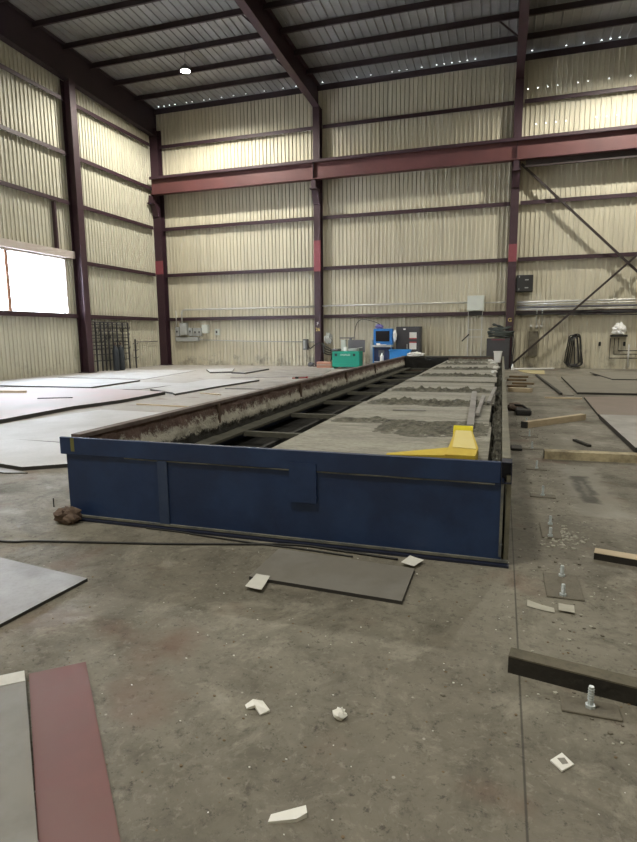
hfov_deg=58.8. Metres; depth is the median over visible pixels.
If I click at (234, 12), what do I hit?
roof purlin
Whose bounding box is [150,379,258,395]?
steel plate
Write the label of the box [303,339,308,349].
wall phone
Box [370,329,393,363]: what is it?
console
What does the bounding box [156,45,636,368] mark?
wall
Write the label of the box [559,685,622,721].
anchor plate
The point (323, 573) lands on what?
steel plate
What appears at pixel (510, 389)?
wood block
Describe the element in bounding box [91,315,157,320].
beam
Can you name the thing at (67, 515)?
rag
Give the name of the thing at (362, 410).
sheet
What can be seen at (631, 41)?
roof purlin
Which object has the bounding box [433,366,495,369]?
crust
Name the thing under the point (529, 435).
anchor plate
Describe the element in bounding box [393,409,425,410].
bar
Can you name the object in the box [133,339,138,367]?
post
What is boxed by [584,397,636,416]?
steel plate
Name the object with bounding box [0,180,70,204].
beam
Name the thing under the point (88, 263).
beam
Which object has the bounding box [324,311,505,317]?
beam
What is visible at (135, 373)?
steel plate
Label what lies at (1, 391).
wood board
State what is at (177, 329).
switch box
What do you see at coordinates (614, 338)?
pipe
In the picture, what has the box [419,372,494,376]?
crust
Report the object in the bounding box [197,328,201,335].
switch box
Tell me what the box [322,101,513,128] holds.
beam
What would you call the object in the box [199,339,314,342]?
conduit
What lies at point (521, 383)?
wood board
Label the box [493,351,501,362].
waste bin
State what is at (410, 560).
paper sheet
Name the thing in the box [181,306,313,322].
conduit
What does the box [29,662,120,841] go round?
steel plate
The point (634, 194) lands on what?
beam
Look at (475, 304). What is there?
control panel
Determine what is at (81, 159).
beam
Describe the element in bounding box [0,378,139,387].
steel plate
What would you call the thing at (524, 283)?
wall heater
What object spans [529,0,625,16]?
roof purlin
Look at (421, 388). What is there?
crust
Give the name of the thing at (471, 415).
bar
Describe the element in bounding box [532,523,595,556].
crumbs
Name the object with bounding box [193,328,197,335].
switch box
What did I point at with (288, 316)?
beam
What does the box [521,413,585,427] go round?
timber
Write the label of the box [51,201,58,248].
steel post
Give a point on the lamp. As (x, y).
(184, 68)
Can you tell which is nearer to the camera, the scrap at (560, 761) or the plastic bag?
the scrap at (560, 761)
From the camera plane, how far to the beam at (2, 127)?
20.58 m
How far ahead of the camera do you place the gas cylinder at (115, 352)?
24.74 m
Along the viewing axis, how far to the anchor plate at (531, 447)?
7.34 m
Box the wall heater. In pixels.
[516,275,532,292]
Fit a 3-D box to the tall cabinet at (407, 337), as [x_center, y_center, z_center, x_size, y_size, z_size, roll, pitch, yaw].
[3.990,-3.250,24.933,1.070,1.800,0.600,2,9,18]
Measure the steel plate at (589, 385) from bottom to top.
0.050 m
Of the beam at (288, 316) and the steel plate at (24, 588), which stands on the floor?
the steel plate at (24, 588)
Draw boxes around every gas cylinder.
[112,343,119,370]
[118,343,124,369]
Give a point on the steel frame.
(214, 465)
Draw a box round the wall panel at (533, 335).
[528,331,537,355]
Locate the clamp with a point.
(519, 409)
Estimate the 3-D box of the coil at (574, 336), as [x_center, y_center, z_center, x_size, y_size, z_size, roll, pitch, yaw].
[10.544,-2.903,23.346,0.749,1.402,0.300,2,9,18]
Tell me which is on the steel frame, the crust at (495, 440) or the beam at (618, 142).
the crust at (495, 440)
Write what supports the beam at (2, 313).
attached to the wall at (29, 346)
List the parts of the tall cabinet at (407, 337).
door, door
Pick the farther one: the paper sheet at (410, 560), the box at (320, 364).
the box at (320, 364)
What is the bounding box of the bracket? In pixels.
[386,425,477,459]
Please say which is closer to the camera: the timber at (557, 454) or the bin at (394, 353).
the timber at (557, 454)
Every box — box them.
[175,327,179,335]
[179,323,187,334]
[188,328,192,335]
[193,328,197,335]
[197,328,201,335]
[202,325,209,332]
[215,329,219,334]
[317,361,332,367]
[332,340,364,368]
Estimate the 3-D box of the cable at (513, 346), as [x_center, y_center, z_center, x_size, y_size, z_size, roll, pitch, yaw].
[7.979,-2.895,23.255,0.153,1.483,0.360,2,9,18]
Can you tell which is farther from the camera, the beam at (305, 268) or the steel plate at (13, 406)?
the beam at (305, 268)
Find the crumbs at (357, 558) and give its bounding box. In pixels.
[34,558,628,834]
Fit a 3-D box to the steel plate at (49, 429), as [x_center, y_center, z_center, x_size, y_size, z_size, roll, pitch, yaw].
[-5.306,-0.010,10.230,8.300,0.012,3.200,2,9,18]
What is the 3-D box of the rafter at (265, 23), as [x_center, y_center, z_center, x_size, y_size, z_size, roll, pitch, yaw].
[-5.563,-12.669,9.081,1.017,2.630,34.000,2,9,18]
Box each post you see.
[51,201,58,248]
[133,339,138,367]
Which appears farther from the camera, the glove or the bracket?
the glove
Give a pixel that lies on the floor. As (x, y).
(140, 727)
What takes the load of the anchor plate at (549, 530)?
on the floor
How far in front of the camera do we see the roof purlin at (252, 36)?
21.91 m
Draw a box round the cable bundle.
[518,310,636,315]
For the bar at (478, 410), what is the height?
0.030 m
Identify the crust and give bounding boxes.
[331,416,415,422]
[367,396,490,406]
[372,419,490,437]
[391,385,491,392]
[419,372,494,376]
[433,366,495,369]
[441,361,487,364]
[448,358,489,361]
[488,362,501,460]
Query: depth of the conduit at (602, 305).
22.95 m
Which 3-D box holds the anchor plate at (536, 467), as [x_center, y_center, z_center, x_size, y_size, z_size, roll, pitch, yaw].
[2.420,0.485,6.265,0.220,0.100,0.100,2,9,18]
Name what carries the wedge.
on the floor
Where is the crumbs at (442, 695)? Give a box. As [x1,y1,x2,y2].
[440,410,636,744]
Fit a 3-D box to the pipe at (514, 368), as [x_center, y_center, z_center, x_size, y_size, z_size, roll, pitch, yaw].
[8.837,-2.151,23.227,1.754,0.060,0.129,-1,9,-2]
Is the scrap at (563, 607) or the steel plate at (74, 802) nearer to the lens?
the steel plate at (74, 802)
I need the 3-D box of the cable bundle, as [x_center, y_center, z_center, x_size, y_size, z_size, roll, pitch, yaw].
[11.774,-4.343,22.605,7.202,0.219,0.070,2,9,18]
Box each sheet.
[245,574,269,589]
[273,420,490,460]
[328,401,491,425]
[367,390,494,405]
[388,382,494,390]
[402,555,422,565]
[405,376,496,382]
[417,369,496,376]
[430,364,498,369]
[441,360,497,363]
[518,370,544,373]
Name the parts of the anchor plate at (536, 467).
plate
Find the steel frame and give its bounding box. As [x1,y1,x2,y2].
[59,356,511,568]
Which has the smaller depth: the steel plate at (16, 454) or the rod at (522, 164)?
the steel plate at (16, 454)
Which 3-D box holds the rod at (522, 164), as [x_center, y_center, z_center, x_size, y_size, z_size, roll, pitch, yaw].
[12.160,-6.125,22.095,8.370,8.260,0.085,2,9,18]
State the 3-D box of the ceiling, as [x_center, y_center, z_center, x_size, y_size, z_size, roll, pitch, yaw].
[2.837,-12.837,6.404,34.450,1.762,34.550,2,9,18]
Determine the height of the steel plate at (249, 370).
0.060 m
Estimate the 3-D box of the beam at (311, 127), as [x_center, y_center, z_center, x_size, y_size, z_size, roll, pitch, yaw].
[-3.962,-13.245,26.505,7.930,0.160,0.190,2,9,18]
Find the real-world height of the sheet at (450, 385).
0.024 m
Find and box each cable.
[0,540,397,559]
[146,527,352,556]
[510,332,514,368]
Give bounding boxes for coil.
[487,323,514,337]
[563,334,582,367]
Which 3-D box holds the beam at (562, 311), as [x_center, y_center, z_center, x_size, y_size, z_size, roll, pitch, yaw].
[12.181,-4.407,22.638,8.110,0.160,0.190,2,9,18]
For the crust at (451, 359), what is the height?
0.110 m
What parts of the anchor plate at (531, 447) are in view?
plate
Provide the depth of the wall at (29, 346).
22.98 m
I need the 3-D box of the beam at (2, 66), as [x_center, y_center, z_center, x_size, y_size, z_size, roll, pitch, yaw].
[-10.839,-12.072,19.250,0.190,0.160,5.730,2,9,18]
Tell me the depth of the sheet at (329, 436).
5.03 m
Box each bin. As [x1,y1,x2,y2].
[389,349,411,358]
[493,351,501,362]
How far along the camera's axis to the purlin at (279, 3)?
18.99 m
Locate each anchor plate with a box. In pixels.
[521,430,537,437]
[522,441,543,449]
[526,460,547,470]
[530,486,555,498]
[539,516,562,538]
[543,565,584,601]
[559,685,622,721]
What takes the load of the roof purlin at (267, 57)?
attached to the rafter at (265, 23)
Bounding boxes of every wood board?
[0,390,26,392]
[507,379,526,380]
[507,385,526,386]
[509,375,528,377]
[512,382,533,384]
[545,397,581,398]
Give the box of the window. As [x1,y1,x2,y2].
[0,238,74,313]
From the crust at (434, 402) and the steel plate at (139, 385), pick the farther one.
the steel plate at (139, 385)
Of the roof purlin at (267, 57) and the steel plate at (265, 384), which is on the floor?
the steel plate at (265, 384)
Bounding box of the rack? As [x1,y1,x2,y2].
[91,322,130,371]
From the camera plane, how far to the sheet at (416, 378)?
11.48 m
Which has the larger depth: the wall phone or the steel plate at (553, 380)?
the wall phone
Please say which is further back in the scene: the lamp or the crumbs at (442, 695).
the lamp
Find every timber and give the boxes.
[508,647,636,705]
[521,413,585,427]
[543,449,636,462]
[594,548,636,566]
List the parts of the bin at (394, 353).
lid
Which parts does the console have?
post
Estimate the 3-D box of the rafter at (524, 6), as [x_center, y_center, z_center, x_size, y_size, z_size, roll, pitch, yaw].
[2.492,-12.347,6.513,1.017,2.630,34.000,2,9,18]
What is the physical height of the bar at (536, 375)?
0.050 m
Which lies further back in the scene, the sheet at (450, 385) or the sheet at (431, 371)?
the sheet at (431, 371)
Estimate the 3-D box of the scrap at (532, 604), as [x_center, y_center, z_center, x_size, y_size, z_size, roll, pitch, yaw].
[1.227,1.022,3.120,0.161,0.007,0.074,5,10,33]
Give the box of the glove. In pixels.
[393,330,396,341]
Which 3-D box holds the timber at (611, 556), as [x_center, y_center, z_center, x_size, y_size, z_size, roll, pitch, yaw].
[2.059,0.908,3.690,0.466,0.050,0.092,5,10,30]
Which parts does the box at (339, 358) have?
lid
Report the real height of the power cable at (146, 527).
0.010 m
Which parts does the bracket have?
long arm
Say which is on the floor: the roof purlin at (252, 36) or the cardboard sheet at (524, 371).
the cardboard sheet at (524, 371)
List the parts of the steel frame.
panel, rail, panel, patch plate, panel, rail, rail, rail plate, panel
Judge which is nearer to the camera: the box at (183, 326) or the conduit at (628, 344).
the conduit at (628, 344)
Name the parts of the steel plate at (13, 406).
steel strip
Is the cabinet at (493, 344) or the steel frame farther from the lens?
the cabinet at (493, 344)
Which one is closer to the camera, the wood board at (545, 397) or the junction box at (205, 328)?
the wood board at (545, 397)
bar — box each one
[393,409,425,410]
[467,391,476,427]
[475,395,485,415]
[487,387,496,402]
[535,374,561,394]
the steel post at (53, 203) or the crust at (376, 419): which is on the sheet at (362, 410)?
the crust at (376, 419)
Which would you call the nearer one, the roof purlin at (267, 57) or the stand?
the roof purlin at (267, 57)
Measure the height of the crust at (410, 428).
0.043 m
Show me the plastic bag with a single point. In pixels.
(619, 328)
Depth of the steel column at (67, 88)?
22.75 m
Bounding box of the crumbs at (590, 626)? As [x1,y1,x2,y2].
[508,414,631,744]
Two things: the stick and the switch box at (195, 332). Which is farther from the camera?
the switch box at (195, 332)
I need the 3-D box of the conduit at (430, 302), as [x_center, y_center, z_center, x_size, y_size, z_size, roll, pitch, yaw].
[3.286,-5.207,25.229,6.500,0.090,0.080,2,9,18]
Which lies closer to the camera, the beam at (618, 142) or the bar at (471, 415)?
the bar at (471, 415)
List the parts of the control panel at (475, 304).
leg, gland plate, door, leg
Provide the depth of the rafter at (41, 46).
22.12 m
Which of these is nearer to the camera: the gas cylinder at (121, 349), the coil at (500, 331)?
the coil at (500, 331)
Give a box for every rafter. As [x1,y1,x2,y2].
[0,1,158,138]
[234,0,320,109]
[499,0,529,78]
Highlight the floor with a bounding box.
[0,365,636,841]
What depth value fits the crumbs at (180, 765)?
2.39 m
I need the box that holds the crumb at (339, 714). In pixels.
[332,707,347,720]
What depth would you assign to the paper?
2.29 m
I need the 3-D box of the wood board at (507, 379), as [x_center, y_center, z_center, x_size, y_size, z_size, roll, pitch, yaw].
[6.262,-1.300,17.855,0.550,0.050,0.250,1,9,12]
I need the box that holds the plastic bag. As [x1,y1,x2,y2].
[610,322,627,336]
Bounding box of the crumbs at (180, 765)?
[21,537,635,838]
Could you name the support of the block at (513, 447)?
on the floor
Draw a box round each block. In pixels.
[508,387,532,392]
[511,445,521,450]
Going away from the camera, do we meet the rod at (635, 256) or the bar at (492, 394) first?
the bar at (492, 394)
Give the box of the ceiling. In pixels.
[9,0,636,108]
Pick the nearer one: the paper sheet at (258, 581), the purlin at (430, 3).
the paper sheet at (258, 581)
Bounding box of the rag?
[53,506,81,524]
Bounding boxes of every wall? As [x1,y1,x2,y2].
[0,40,160,379]
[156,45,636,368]
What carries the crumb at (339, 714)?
on the floor
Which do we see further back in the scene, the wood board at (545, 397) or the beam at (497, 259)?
the beam at (497, 259)
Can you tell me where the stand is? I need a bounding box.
[340,337,354,367]
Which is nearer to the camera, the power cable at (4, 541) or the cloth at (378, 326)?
the power cable at (4, 541)
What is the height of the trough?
0.220 m
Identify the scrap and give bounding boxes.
[527,599,554,612]
[550,753,573,771]
[559,603,574,612]
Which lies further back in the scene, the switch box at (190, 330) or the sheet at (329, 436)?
the switch box at (190, 330)
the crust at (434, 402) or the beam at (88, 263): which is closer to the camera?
the crust at (434, 402)
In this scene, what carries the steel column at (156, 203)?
on the floor
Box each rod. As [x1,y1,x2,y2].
[513,254,636,363]
[521,163,636,272]
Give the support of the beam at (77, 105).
attached to the wall at (29, 346)
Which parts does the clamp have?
handle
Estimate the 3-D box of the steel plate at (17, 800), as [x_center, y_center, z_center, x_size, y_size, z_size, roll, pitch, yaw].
[-1.103,1.223,1.825,0.354,0.022,1.483,-5,10,-27]
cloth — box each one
[375,324,383,328]
[407,352,424,356]
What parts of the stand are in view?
post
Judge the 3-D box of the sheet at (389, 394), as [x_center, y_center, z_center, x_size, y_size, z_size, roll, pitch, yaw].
[1.765,-0.365,8.567,1.734,0.025,1.620,2,9,18]
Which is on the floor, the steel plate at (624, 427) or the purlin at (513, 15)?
the steel plate at (624, 427)
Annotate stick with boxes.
[573,439,590,446]
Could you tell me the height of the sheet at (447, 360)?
0.026 m
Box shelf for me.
[372,345,392,346]
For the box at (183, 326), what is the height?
0.610 m
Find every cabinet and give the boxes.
[396,326,421,352]
[486,338,509,368]
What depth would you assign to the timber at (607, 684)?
2.40 m
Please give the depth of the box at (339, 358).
24.67 m
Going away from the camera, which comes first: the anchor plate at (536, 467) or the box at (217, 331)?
the anchor plate at (536, 467)
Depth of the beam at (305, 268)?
27.29 m
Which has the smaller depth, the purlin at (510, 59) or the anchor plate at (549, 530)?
the anchor plate at (549, 530)
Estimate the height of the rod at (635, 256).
8.058 m
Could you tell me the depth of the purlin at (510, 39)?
22.10 m
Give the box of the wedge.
[268,805,306,823]
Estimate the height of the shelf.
0.090 m
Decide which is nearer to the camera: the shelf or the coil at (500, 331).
the coil at (500, 331)
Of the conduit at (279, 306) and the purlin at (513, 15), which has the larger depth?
the conduit at (279, 306)
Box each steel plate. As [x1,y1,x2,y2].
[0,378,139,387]
[0,387,164,423]
[0,409,161,441]
[0,438,66,470]
[0,467,27,473]
[0,557,87,627]
[0,671,37,841]
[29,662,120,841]
[63,369,195,378]
[102,382,181,389]
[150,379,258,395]
[206,368,233,372]
[225,380,298,388]
[231,368,268,373]
[232,370,330,377]
[249,549,414,604]
[540,376,573,395]
[561,376,636,394]
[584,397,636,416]
[590,372,636,379]
[599,414,636,452]
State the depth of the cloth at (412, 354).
20.37 m
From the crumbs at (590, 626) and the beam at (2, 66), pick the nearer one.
the crumbs at (590, 626)
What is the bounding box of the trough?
[175,337,199,341]
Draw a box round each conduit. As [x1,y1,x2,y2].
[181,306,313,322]
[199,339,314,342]
[322,302,466,306]
[516,307,636,309]
[517,298,636,302]
[517,301,636,304]
[517,304,636,308]
[627,344,629,367]
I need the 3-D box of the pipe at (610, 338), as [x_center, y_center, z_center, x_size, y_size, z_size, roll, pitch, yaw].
[12.700,-2.923,22.717,1.816,0.826,0.032,2,9,18]
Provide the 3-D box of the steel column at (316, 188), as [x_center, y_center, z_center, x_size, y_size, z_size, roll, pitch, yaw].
[-0.085,-8.190,25.646,0.480,11.420,0.920,2,9,18]
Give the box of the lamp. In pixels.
[180,52,190,72]
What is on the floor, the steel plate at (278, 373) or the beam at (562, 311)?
the steel plate at (278, 373)
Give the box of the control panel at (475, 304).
[467,295,483,355]
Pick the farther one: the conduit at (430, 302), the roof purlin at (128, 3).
the conduit at (430, 302)
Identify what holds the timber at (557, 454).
on the floor
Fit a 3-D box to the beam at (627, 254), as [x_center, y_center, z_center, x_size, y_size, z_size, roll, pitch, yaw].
[12.162,-6.562,22.308,8.110,0.160,0.190,2,9,18]
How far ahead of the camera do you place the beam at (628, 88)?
21.92 m
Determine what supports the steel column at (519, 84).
on the floor
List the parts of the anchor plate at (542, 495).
plate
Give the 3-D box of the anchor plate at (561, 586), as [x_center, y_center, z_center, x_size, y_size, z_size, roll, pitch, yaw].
[1.454,0.950,3.362,0.200,0.078,0.340,2,9,18]
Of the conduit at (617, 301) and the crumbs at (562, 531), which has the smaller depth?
the crumbs at (562, 531)
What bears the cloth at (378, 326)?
on the console
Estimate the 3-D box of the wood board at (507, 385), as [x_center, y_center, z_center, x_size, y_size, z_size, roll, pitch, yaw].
[5.542,-0.979,15.801,0.500,0.050,0.200,0,9,6]
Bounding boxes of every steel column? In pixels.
[60,78,94,372]
[147,128,172,364]
[309,106,323,366]
[505,78,523,368]
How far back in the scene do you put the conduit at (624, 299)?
22.93 m
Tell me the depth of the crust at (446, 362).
17.16 m
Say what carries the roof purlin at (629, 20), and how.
attached to the rafter at (524, 6)
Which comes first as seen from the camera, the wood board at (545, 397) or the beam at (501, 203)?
the wood board at (545, 397)
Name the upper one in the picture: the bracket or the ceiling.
the ceiling
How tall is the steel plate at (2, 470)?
0.012 m
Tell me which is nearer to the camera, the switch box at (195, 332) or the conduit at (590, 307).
the conduit at (590, 307)
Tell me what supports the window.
in the wall at (29, 346)
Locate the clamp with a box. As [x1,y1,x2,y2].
[507,402,531,415]
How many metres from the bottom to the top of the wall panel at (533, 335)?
1.050 m
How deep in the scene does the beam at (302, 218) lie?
26.96 m
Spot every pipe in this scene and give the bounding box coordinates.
[514,368,553,369]
[609,338,636,358]
[613,338,636,354]
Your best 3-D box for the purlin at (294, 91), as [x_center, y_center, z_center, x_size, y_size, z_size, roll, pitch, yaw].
[-4.027,-14.803,26.171,8.290,0.248,0.150,2,9,18]
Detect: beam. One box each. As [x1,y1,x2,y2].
[0,63,63,100]
[0,124,67,155]
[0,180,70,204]
[0,311,78,317]
[76,104,148,145]
[80,157,150,189]
[83,205,153,229]
[87,262,155,276]
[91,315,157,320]
[149,124,636,195]
[160,126,312,148]
[164,217,312,230]
[166,267,313,276]
[168,315,313,320]
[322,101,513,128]
[323,202,509,219]
[323,258,507,269]
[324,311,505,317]
[515,309,636,314]
[518,252,636,260]
[520,192,636,204]
[525,85,636,103]
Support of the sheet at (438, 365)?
on the steel frame
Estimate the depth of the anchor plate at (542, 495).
5.21 m
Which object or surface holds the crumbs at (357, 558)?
on the floor
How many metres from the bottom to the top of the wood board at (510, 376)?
0.050 m
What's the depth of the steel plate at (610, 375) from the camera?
18.57 m
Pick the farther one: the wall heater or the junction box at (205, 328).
the junction box at (205, 328)
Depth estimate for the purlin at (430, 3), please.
19.61 m
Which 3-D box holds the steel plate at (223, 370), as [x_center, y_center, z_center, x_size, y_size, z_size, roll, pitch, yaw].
[-4.070,-2.117,23.743,1.231,0.060,2.294,-2,9,-12]
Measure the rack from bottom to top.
2.118 m
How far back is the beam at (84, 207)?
25.18 m
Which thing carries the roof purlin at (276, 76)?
attached to the rafter at (265, 23)

